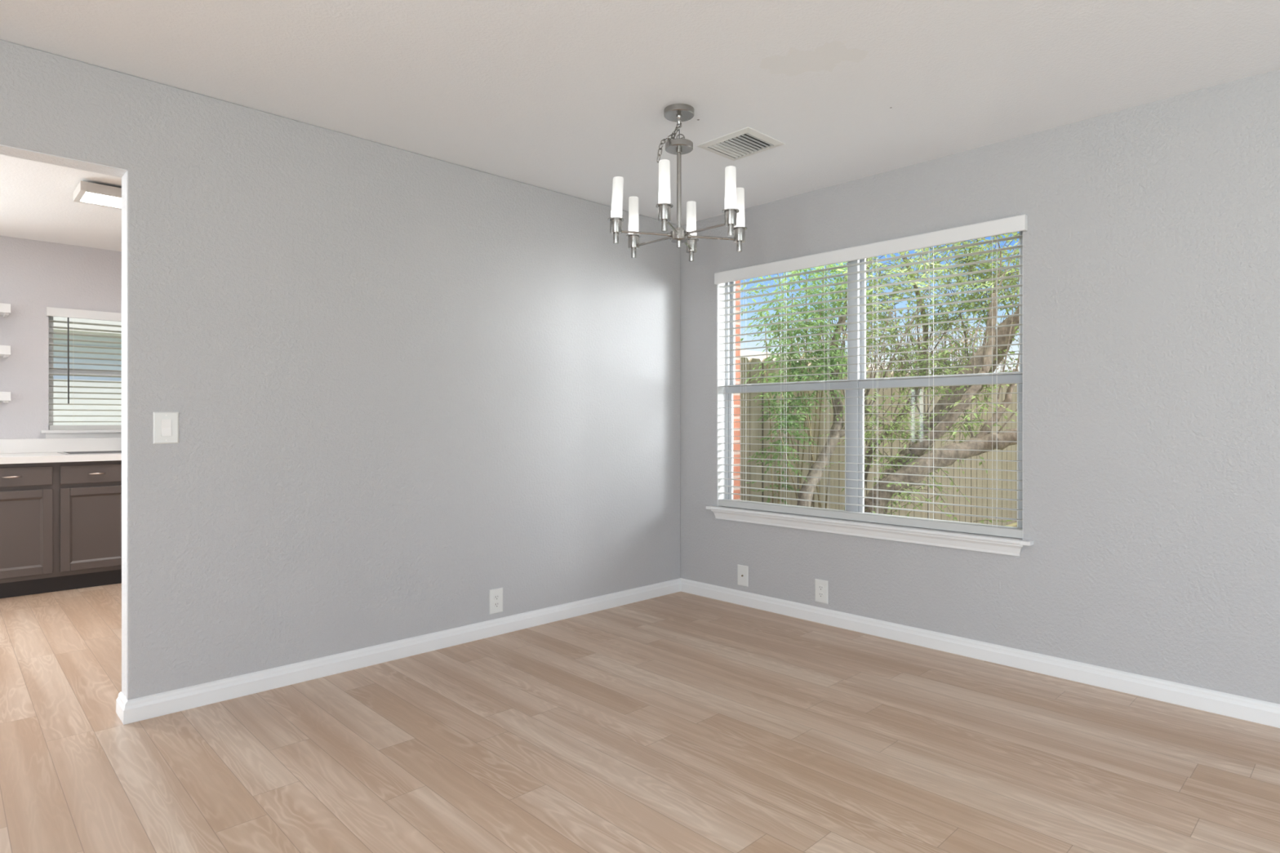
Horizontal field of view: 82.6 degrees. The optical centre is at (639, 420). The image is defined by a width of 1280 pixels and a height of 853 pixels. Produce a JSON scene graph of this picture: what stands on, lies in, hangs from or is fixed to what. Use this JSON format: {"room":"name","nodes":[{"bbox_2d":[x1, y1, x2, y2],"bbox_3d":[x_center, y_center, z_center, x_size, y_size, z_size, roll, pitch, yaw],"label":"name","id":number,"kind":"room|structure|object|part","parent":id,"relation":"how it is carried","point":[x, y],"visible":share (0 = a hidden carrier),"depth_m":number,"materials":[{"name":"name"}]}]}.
{"room":"empty dining room","nodes":[
{"label":"empty dining room","id":0,"kind":"room"},
{"bbox_2d":[0,235,121,439],"bbox_3d":[-4.547,-0.086,5.174,6.500,2.440,0.120,0,0,-44],"label":"wall","id":1,"kind":"structure","parent":0,"point":[35,276],"depth_m":5.27,"materials":[{"name":"paint"}]},
{"bbox_2d":[0,302,10,317],"bbox_3d":[-4.624,-0.768,4.876,0.615,0.075,0.199,0,0,-44],"label":"floating shelf","id":2,"kind":"object","parent":1,"relation":"attached to","point":[5,308],"visible":1,"depth_m":5.00,"materials":[{"name":"white paint"}]},
{"bbox_2d":[0,345,10,358],"bbox_3d":[-4.624,-0.480,4.876,0.615,0.075,0.199,0,0,-44],"label":"floating shelf","id":3,"kind":"object","parent":1,"relation":"attached to","point":[5,350],"visible":1,"depth_m":5.00,"materials":[{"name":"white paint"}]},
{"bbox_2d":[0,391,10,403],"bbox_3d":[-4.624,-0.164,4.876,0.615,0.075,0.199,0,0,-44],"label":"floating shelf","id":4,"kind":"object","parent":1,"relation":"attached to","point":[5,397],"visible":1,"depth_m":5.00,"materials":[{"name":"white paint"}]},
{"bbox_2d":[0,437,121,453],"bbox_3d":[-4.138,0.179,5.471,2.300,0.100,0.020,0,0,-44],"label":"backsplash","id":5,"kind":"structure","parent":1,"relation":"attached to","point":[42,445],"depth_m":5.34,"materials":[{"name":"white stone"}]},
{"bbox_2d":[40,429,121,438],"bbox_3d":[-3.989,0.098,5.651,1.025,0.060,0.119,0,0,-44],"label":"trim","id":6,"kind":"structure","parent":1,"relation":"attached to","point":[108,433],"depth_m":5.43,"materials":[{"name":"white paint"}]},
{"bbox_2d":[48,315,121,430],"bbox_3d":[-4.041,-0.366,5.705,0.935,0.900,0.050,0,0,-44],"label":"window","id":7,"kind":"structure","parent":1,"relation":"in","point":[50,317],"depth_m":5.39,"materials":[{"name":"white plastic"}]},
{"bbox_2d":[46,306,121,430],"bbox_3d":[-3.989,-0.381,5.651,0.963,0.894,0.090,0,0,-44],"label":"window blind","id":8,"kind":"object","parent":7,"relation":"attached to","point":[51,311],"visible":0.46,"depth_m":5.47,"materials":[{"name":"white paint"}]},
{"bbox_3d":[-4.003,0.049,5.665,0.925,0.034,0.052,0,0,-44],"label":"rail","id":9,"kind":"part","parent":8,"relation":"part of","materials":[{"name":"white plastic"}]},
{"bbox_2d":[0,39,679,699],"bbox_3d":[-2.105,-0.086,2.652,6.500,2.440,0.120,0,0,-44],"label":"wall","id":10,"kind":"structure","parent":0,"point":[406,388],"depth_m":3.33,"materials":[{"name":"paint"}]},
{"bbox_2d":[0,144,128,699],"bbox_3d":[-2.736,0.093,2.041,2.142,2.081,0.112,0,0,-44],"label":"trim","id":11,"kind":"structure","parent":10,"relation":"attached to","point":[6,150],"depth_m":2.76,"materials":[{"name":"paint"}]},
{"bbox_2d":[152,412,178,444],"bbox_3d":[-1.835,0.026,2.822,0.084,0.122,0.012,0,0,-44],"label":"light switch","id":12,"kind":"object","parent":10,"relation":"attached to","point":[165,424],"visible":1,"depth_m":2.82,"materials":[{"name":"plastic"}]},
{"bbox_2d":[115,577,680,724],"bbox_3d":[-0.875,1.092,3.843,3.077,0.084,0.156,0,0,-44],"label":"baseboard","id":13,"kind":"structure","parent":10,"relation":"attached to","point":[140,708],"depth_m":3.34,"materials":[{"name":"white paint"}]},
{"bbox_2d":[488,587,502,614],"bbox_3d":[-0.761,0.955,3.864,0.082,0.128,0.009,0,0,-44],"label":"wall outlet","id":14,"kind":"object","parent":10,"relation":"attached to","point":[495,596],"visible":1,"depth_m":3.86,"materials":[{"name":"plastic"}]},
{"bbox_2d":[493,594,499,600],"bbox_3d":[-0.760,0.935,3.862,0.033,0.028,0.003,0,0,-44],"label":"receptacle","id":15,"kind":"object","parent":14,"relation":"attached to","point":[496,597],"depth_m":3.86,"materials":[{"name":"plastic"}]},
{"bbox_2d":[493,601,499,608],"bbox_3d":[-0.760,0.975,3.862,0.033,0.028,0.003,0,0,-44],"label":"receptacle","id":16,"kind":"object","parent":14,"relation":"attached to","point":[496,604],"depth_m":3.86,"materials":[{"name":"plastic"}]},
{"bbox_2d":[0,582,1279,852],"bbox_3d":[-1.267,1.184,1.787,6.500,0.100,9.310,0,0,-44],"label":"floor","id":17,"kind":"structure","parent":0,"point":[679,722],"depth_m":2.48,"materials":[{"name":"brown wood"}]},
{"bbox_2d":[0,462,56,598],"bbox_3d":[-4.230,0.703,4.877,0.446,0.862,0.744,0,0,-44],"label":"base cabinet","id":18,"kind":"object","parent":17,"relation":"on","point":[28,491],"visible":0.98,"depth_m":4.70,"materials":[{"name":"brown paint"}]},
{"bbox_3d":[-3.983,0.356,4.622,0.099,0.013,0.037,0,0,-44],"label":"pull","id":19,"kind":"part","parent":18,"relation":"part of","materials":[{"name":"silver metal"}]},
{"bbox_3d":[-4.001,0.723,4.640,0.304,0.449,0.008,0,0,-44],"label":"door panel","id":20,"kind":"part","parent":18,"relation":"part of","materials":[{"name":"brown paint"}]},
{"bbox_3d":[-4.003,0.357,4.643,0.408,0.123,0.021,0,0,-44],"label":"drawer","id":21,"kind":"part","parent":18,"relation":"part of","materials":[{"name":"brown paint"}]},
{"bbox_3d":[-4.003,0.723,4.643,0.408,0.553,0.021,0,0,-44],"label":"door","id":22,"kind":"part","parent":18,"relation":"part of","materials":[{"name":"brown paint"}]},
{"bbox_2d":[55,460,121,591],"bbox_3d":[-3.916,0.703,5.180,0.426,0.862,0.744,0,0,-44],"label":"base cabinet","id":23,"kind":"object","parent":17,"relation":"on","point":[89,493],"visible":0.68,"depth_m":4.92,"materials":[{"name":"brown paint"}]},
{"bbox_3d":[-3.690,0.357,4.946,0.388,0.123,0.021,0,0,-44],"label":"drawer","id":24,"kind":"part","parent":23,"relation":"part of","materials":[{"name":"brown paint"}]},
{"bbox_3d":[-3.690,0.723,4.946,0.388,0.553,0.021,0,0,-44],"label":"door","id":25,"kind":"part","parent":23,"relation":"part of","materials":[{"name":"brown paint"}]},
{"bbox_3d":[-3.688,0.723,4.944,0.284,0.449,0.008,0,0,-44],"label":"door panel","id":26,"kind":"part","parent":23,"relation":"part of","materials":[{"name":"brown paint"}]},
{"bbox_3d":[-3.670,0.356,4.926,0.099,0.013,0.037,0,0,-44],"label":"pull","id":27,"kind":"part","parent":23,"relation":"part of","materials":[{"name":"silver metal"}]},
{"bbox_3d":[-3.236,0.703,5.839,0.488,0.862,0.744,0,0,-44],"label":"base cabinet","id":28,"kind":"object","parent":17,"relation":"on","visible":0},
{"bbox_2d":[0,437,121,464],"bbox_3d":[-3.888,0.200,5.212,2.300,0.142,0.739,0,0,-44],"label":"countertop","id":29,"kind":"structure","parent":28,"relation":"on","point":[42,450],"depth_m":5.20,"materials":[{"name":"white stone"}]},
{"bbox_2d":[57,450,121,454],"bbox_3d":[-3.795,0.314,5.310,0.666,0.180,0.466,0,0,-44],"label":"sink","id":30,"kind":"object","parent":29,"relation":"in","point":[103,451],"visible":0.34,"depth_m":5.32,"materials":[{"name":"silver metal"}]},
{"bbox_2d":[0,0,1279,251],"bbox_3d":[-1.264,-1.356,1.928,6.700,0.100,9.510,0,0,-44],"label":"ceiling","id":31,"kind":"structure","parent":0,"point":[568,97],"depth_m":2.73,"materials":[{"name":"paint"}]},
{"bbox_2d":[73,180,121,209],"bbox_3d":[-2.667,-1.273,4.440,1.220,0.064,0.290,0,0,-44],"label":"ceiling light","id":32,"kind":"object","parent":31,"relation":"attached to","point":[88,193],"visible":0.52,"depth_m":4.03,"materials":[{"name":"white plastic"}]},
{"bbox_2d":[80,191,121,207],"bbox_3d":[-2.667,-1.251,4.440,1.164,0.010,0.234,0,0,-44],"label":"diffuser","id":33,"kind":"object","parent":32,"relation":"attached to","point":[89,197],"depth_m":4.10,"materials":[{"name":"white plastic"}]},
{"bbox_2d":[608,103,746,262],"bbox_3d":[0.164,-1.017,3.060,0.542,0.578,0.611,0,0,-44],"label":"chandelier","id":34,"kind":"object","parent":31,"relation":"hanging from","point":[734,211],"visible":1,"depth_m":3.02,"materials":[{"name":"silver metal"}]},
{"bbox_2d":[608,217,624,244],"bbox_3d":[-0.099,-0.778,2.989,0.067,0.100,0.067,0,0,-44],"label":"socket","id":35,"kind":"object","parent":34,"relation":"attached to","point":[615,223],"depth_m":2.97,"materials":[{"name":"silver metal"}]},
{"bbox_3d":[-0.093,-0.899,2.989,0.050,0.197,0.050,0,0,-44],"label":"lamp shade","id":36,"kind":"part","parent":34,"relation":"part of","materials":[{"name":"white glass"}]},
{"bbox_2d":[626,233,640,258],"bbox_3d":[-0.028,-0.778,3.252,0.067,0.100,0.067,0,0,-44],"label":"socket","id":37,"kind":"object","parent":34,"relation":"attached to","point":[633,238],"depth_m":3.23,"materials":[{"name":"silver metal"}]},
{"bbox_3d":[-0.028,-0.899,3.252,0.044,0.197,0.044,0,0,-44],"label":"lamp shade","id":38,"kind":"part","parent":34,"relation":"part of","materials":[{"name":"white glass"}]},
{"bbox_3d":[0.028,-0.779,3.023,0.222,0.016,0.016,0,0,-15],"label":"arm","id":39,"kind":"part","parent":34,"relation":"part of","materials":[{"name":"silver metal"}]},
{"bbox_3d":[0.065,-0.779,3.160,0.016,0.016,0.222,0,0,-44],"label":"arm","id":40,"kind":"part","parent":34,"relation":"part of","materials":[{"name":"silver metal"}]},
{"bbox_2d":[655,202,673,231],"bbox_3d":[0.094,-0.778,2.797,0.067,0.100,0.067,0,0,-44],"label":"socket","id":41,"kind":"object","parent":34,"relation":"attached to","point":[664,208],"depth_m":2.78,"materials":[{"name":"silver metal"}]},
{"bbox_3d":[0.094,-0.899,2.797,0.044,0.197,0.044,0,0,-44],"label":"lamp shade","id":42,"kind":"part","parent":34,"relation":"part of","materials":[{"name":"white glass"}]},
{"bbox_3d":[0.116,-1.146,3.026,0.020,0.173,0.130,0,0,44],"label":"spare chain","id":43,"kind":"part","parent":34,"relation":"part of","materials":[{"name":"silver metal"}]},
{"bbox_3d":[0.128,-0.779,2.923,0.016,0.016,0.222,0,0,15],"label":"arm","id":44,"kind":"part","parent":34,"relation":"part of","materials":[{"name":"silver metal"}]},
{"bbox_3d":[0.158,-1.207,3.059,0.063,0.096,0.021,0,0,-10],"label":"chain","id":45,"kind":"part","parent":34,"relation":"part of","materials":[{"name":"silver metal"}]},
{"bbox_3d":[0.164,-0.933,3.060,0.026,0.410,0.026,0,0,-44],"label":"stem","id":46,"kind":"part","parent":34,"relation":"part of","materials":[{"name":"silver metal"}]},
{"bbox_3d":[0.201,-0.779,3.196,0.016,0.016,0.222,0,0,15],"label":"arm","id":47,"kind":"part","parent":34,"relation":"part of","materials":[{"name":"silver metal"}]},
{"bbox_3d":[0.234,-0.899,3.322,0.044,0.197,0.044,0,0,-44],"label":"lamp shade","id":48,"kind":"part","parent":34,"relation":"part of","materials":[{"name":"white glass"}]},
{"bbox_2d":[685,237,698,262],"bbox_3d":[0.234,-0.778,3.322,0.067,0.100,0.067,0,0,-44],"label":"socket","id":49,"kind":"object","parent":34,"relation":"attached to","point":[692,242],"depth_m":3.31,"materials":[{"name":"silver metal"}]},
{"bbox_3d":[0.263,-0.779,2.959,0.016,0.016,0.222,0,0,-44],"label":"arm","id":50,"kind":"part","parent":34,"relation":"part of","materials":[{"name":"silver metal"}]},
{"bbox_3d":[0.300,-0.779,3.096,0.222,0.016,0.016,0,0,-15],"label":"arm","id":51,"kind":"part","parent":34,"relation":"part of","materials":[{"name":"silver metal"}]},
{"bbox_2d":[721,208,738,236],"bbox_3d":[0.356,-0.778,2.867,0.067,0.100,0.067,0,0,-44],"label":"socket","id":52,"kind":"object","parent":34,"relation":"attached to","point":[730,214],"depth_m":2.85,"materials":[{"name":"silver metal"}]},
{"bbox_3d":[0.356,-0.899,2.867,0.044,0.197,0.044,0,0,-44],"label":"lamp shade","id":53,"kind":"part","parent":34,"relation":"part of","materials":[{"name":"white glass"}]},
{"bbox_3d":[0.427,-0.899,3.130,0.044,0.197,0.044,0,0,-44],"label":"lamp shade","id":54,"kind":"part","parent":34,"relation":"part of","materials":[{"name":"white glass"}]},
{"bbox_2d":[733,226,746,252],"bbox_3d":[0.427,-0.778,3.130,0.067,0.100,0.067,0,0,-44],"label":"socket","id":55,"kind":"object","parent":34,"relation":"attached to","point":[739,231],"depth_m":3.11,"materials":[{"name":"silver metal"}]},
{"bbox_2d":[696,126,784,160],"bbox_3d":[0.475,-1.299,3.440,0.279,0.014,0.305,0,0,-44],"label":"ceiling vent","id":56,"kind":"object","parent":31,"relation":"in","point":[747,141],"visible":1,"depth_m":3.42,"materials":[{"name":"metal"}]},
{"bbox_2d":[733,280,740,500],"bbox_3d":[1.256,-0.016,4.091,0.090,2.700,9.910,0,0,-44],"label":"wall","id":57,"kind":"structure","parent":0,"point":[736,411],"depth_m":4.76,"materials":[{"name":"red brick"}]},
{"bbox_2d":[680,68,1279,704],"bbox_3d":[1.069,-0.086,4.133,0.120,2.440,9.430,0,0,-44],"label":"wall","id":58,"kind":"structure","parent":0,"point":[1151,242],"depth_m":3.10,"materials":[{"name":"paint"}]},
{"bbox_2d":[717,283,725,506],"bbox_3d":[1.155,-0.186,4.022,0.081,1.501,1.821,0,0,-44],"label":"trim","id":59,"kind":"structure","parent":58,"relation":"attached to","point":[721,390],"depth_m":4.67,"materials":[{"name":"white paint"}]},
{"bbox_2d":[737,564,748,586],"bbox_3d":[0.631,0.954,4.489,0.013,0.126,0.080,0,0,-44],"label":"cable plate","id":60,"kind":"object","parent":58,"relation":"attached to","point":[743,571],"visible":1,"depth_m":4.49,"materials":[{"name":"plastic"}]},
{"bbox_2d":[814,578,828,604],"bbox_3d":[1.018,0.957,4.092,0.009,0.128,0.082,0,0,-44],"label":"wall outlet","id":61,"kind":"object","parent":58,"relation":"attached to","point":[821,587],"visible":1,"depth_m":4.09,"materials":[{"name":"plastic"}]},
{"bbox_2d":[817,585,823,591],"bbox_3d":[1.016,0.938,4.090,0.003,0.028,0.033,0,0,-44],"label":"receptacle","id":62,"kind":"object","parent":61,"relation":"attached to","point":[820,588],"depth_m":4.09,"materials":[{"name":"plastic"}]},
{"bbox_2d":[817,591,823,597],"bbox_3d":[1.016,0.977,4.090,0.003,0.028,0.033,0,0,-44],"label":"receptacle","id":63,"kind":"object","parent":61,"relation":"attached to","point":[820,594],"depth_m":4.09,"materials":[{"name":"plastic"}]},
{"bbox_2d":[706,505,1033,556],"bbox_3d":[1.134,0.582,4.007,0.132,0.076,1.916,0,0,-44],"label":"trim","id":64,"kind":"structure","parent":58,"relation":"attached to","point":[948,539],"depth_m":3.81,"materials":[{"name":"white paint"}]},
{"bbox_2d":[725,231,1022,528],"bbox_3d":[1.196,-0.186,4.062,0.067,1.500,1.819,0,0,-44],"label":"window","id":65,"kind":"structure","parent":58,"relation":"in","point":[853,422],"depth_m":4.04,"materials":[{"name":"grey plastic"}]},
{"bbox_3d":[0.874,0.152,4.380,0.029,0.764,0.863,0,0,-44],"label":"sash","id":66,"kind":"part","parent":65,"relation":"part of","materials":[{"name":"grey plastic"}]},
{"bbox_3d":[0.893,-0.542,4.398,0.020,0.727,0.863,0,0,-44],"label":"sash","id":67,"kind":"part","parent":65,"relation":"part of","materials":[{"name":"clear glass"}]},
{"bbox_3d":[1.198,-0.186,4.065,0.059,1.500,1.819,0,0,-44],"label":"frame","id":68,"kind":"part","parent":65,"relation":"part of","materials":[{"name":"grey plastic"}]},
{"bbox_2d":[714,213,1027,538],"bbox_3d":[1.141,-0.199,3.992,0.096,1.479,1.833,0,0,-44],"label":"window blind","id":69,"kind":"object","parent":65,"relation":"attached to","point":[1018,223],"visible":0.91,"depth_m":3.84,"materials":[{"name":"white paint"}]},
{"bbox_3d":[0.651,-0.201,4.527,0.055,1.402,0.024,0,0,-44],"label":"ladder cord","id":70,"kind":"part","parent":69,"relation":"part of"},
{"bbox_3d":[1.147,0.520,4.015,0.056,0.041,1.809,0,0,-44],"label":"rail","id":71,"kind":"part","parent":69,"relation":"part of","materials":[{"name":"white plastic"}]},
{"bbox_3d":[1.479,-0.201,3.672,0.055,1.402,0.024,0,0,-44],"label":"ladder cord","id":72,"kind":"part","parent":69,"relation":"part of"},
{"bbox_3d":[1.691,-0.201,3.453,0.055,1.402,0.024,0,0,-44],"label":"ladder cord","id":73,"kind":"part","parent":69,"relation":"part of","materials":[{"name":"white fabric"}]},
{"bbox_3d":[1.508,0.152,3.725,0.029,0.764,0.849,0,0,-44],"label":"sash","id":74,"kind":"part","parent":65,"relation":"part of","materials":[{"name":"grey plastic"}]},
{"bbox_3d":[1.527,-0.542,3.744,0.020,0.727,0.849,0,0,-44],"label":"sash","id":75,"kind":"part","parent":65,"relation":"part of","materials":[{"name":"clear glass"}]},
{"bbox_2d":[680,577,1279,728],"bbox_3d":[2.282,1.092,2.781,0.018,0.084,5.800,0,0,-44],"label":"baseboard","id":76,"kind":"structure","parent":58,"relation":"attached to","point":[1254,710],"depth_m":3.33,"materials":[{"name":"white paint"}]},
{"label":"outside","id":77,"kind":"structure","parent":0,"visible":0},
{"bbox_2d":[1004,521,1018,527],"bbox_3d":[-1.354,1.294,13.736,70.000,0.001,75.000,0,0,-44],"label":"ground","id":78,"kind":"structure","parent":77,"point":[1014,525],"depth_m":9.04,"materials":[{"name":"soil"}]},
{"bbox_2d":[53,316,121,425],"bbox_3d":[-8.666,-0.636,9.787,13.000,3.860,5.500,0,0,-44],"label":"house","id":79,"kind":"structure","parent":78,"relation":"on","point":[56,318],"depth_m":8.64,"materials":[{"name":"white"}]},
{"bbox_2d":[741,262,885,508],"bbox_3d":[1.158,0.006,5.141,1.231,2.569,0.946,0,0,5],"label":"tree","id":80,"kind":"object","parent":78,"relation":"on","point":[788,418],"visible":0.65,"depth_m":5.04,"materials":[{"name":"green plant"}]},
{"bbox_2d":[741,350,897,373],"bbox_3d":[5.387,-0.536,26.181,12.000,3.660,7.700,0,0,-44],"label":"house","id":81,"kind":"structure","parent":78,"relation":"on","point":[744,353],"depth_m":23.67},
{"bbox_2d":[741,356,1018,525],"bbox_3d":[5.948,0.410,10.393,15.397,1.768,0.153,0,0,-44],"label":"fence","id":82,"kind":"object","parent":78,"relation":"on","point":[757,431],"visible":0.06,"depth_m":6.77,"materials":[{"name":"brown wood"}]},
{"bbox_2d":[770,294,1019,375],"bbox_3d":[3.397,-0.176,9.026,5.848,2.946,1.156,0,0,-44],"label":"hedge","id":83,"kind":"object","parent":78,"relation":"on","point":[891,313],"visible":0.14,"depth_m":8.78,"materials":[{"name":"green plant"}]},
{"bbox_2d":[796,231,1019,524],"bbox_3d":[2.091,-0.358,5.032,2.122,3.315,1.961,0,0,26],"label":"tree","id":84,"kind":"object","parent":78,"relation":"on","point":[944,420],"visible":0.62,"depth_m":4.94,"materials":[{"name":"green plant"}]}
]}

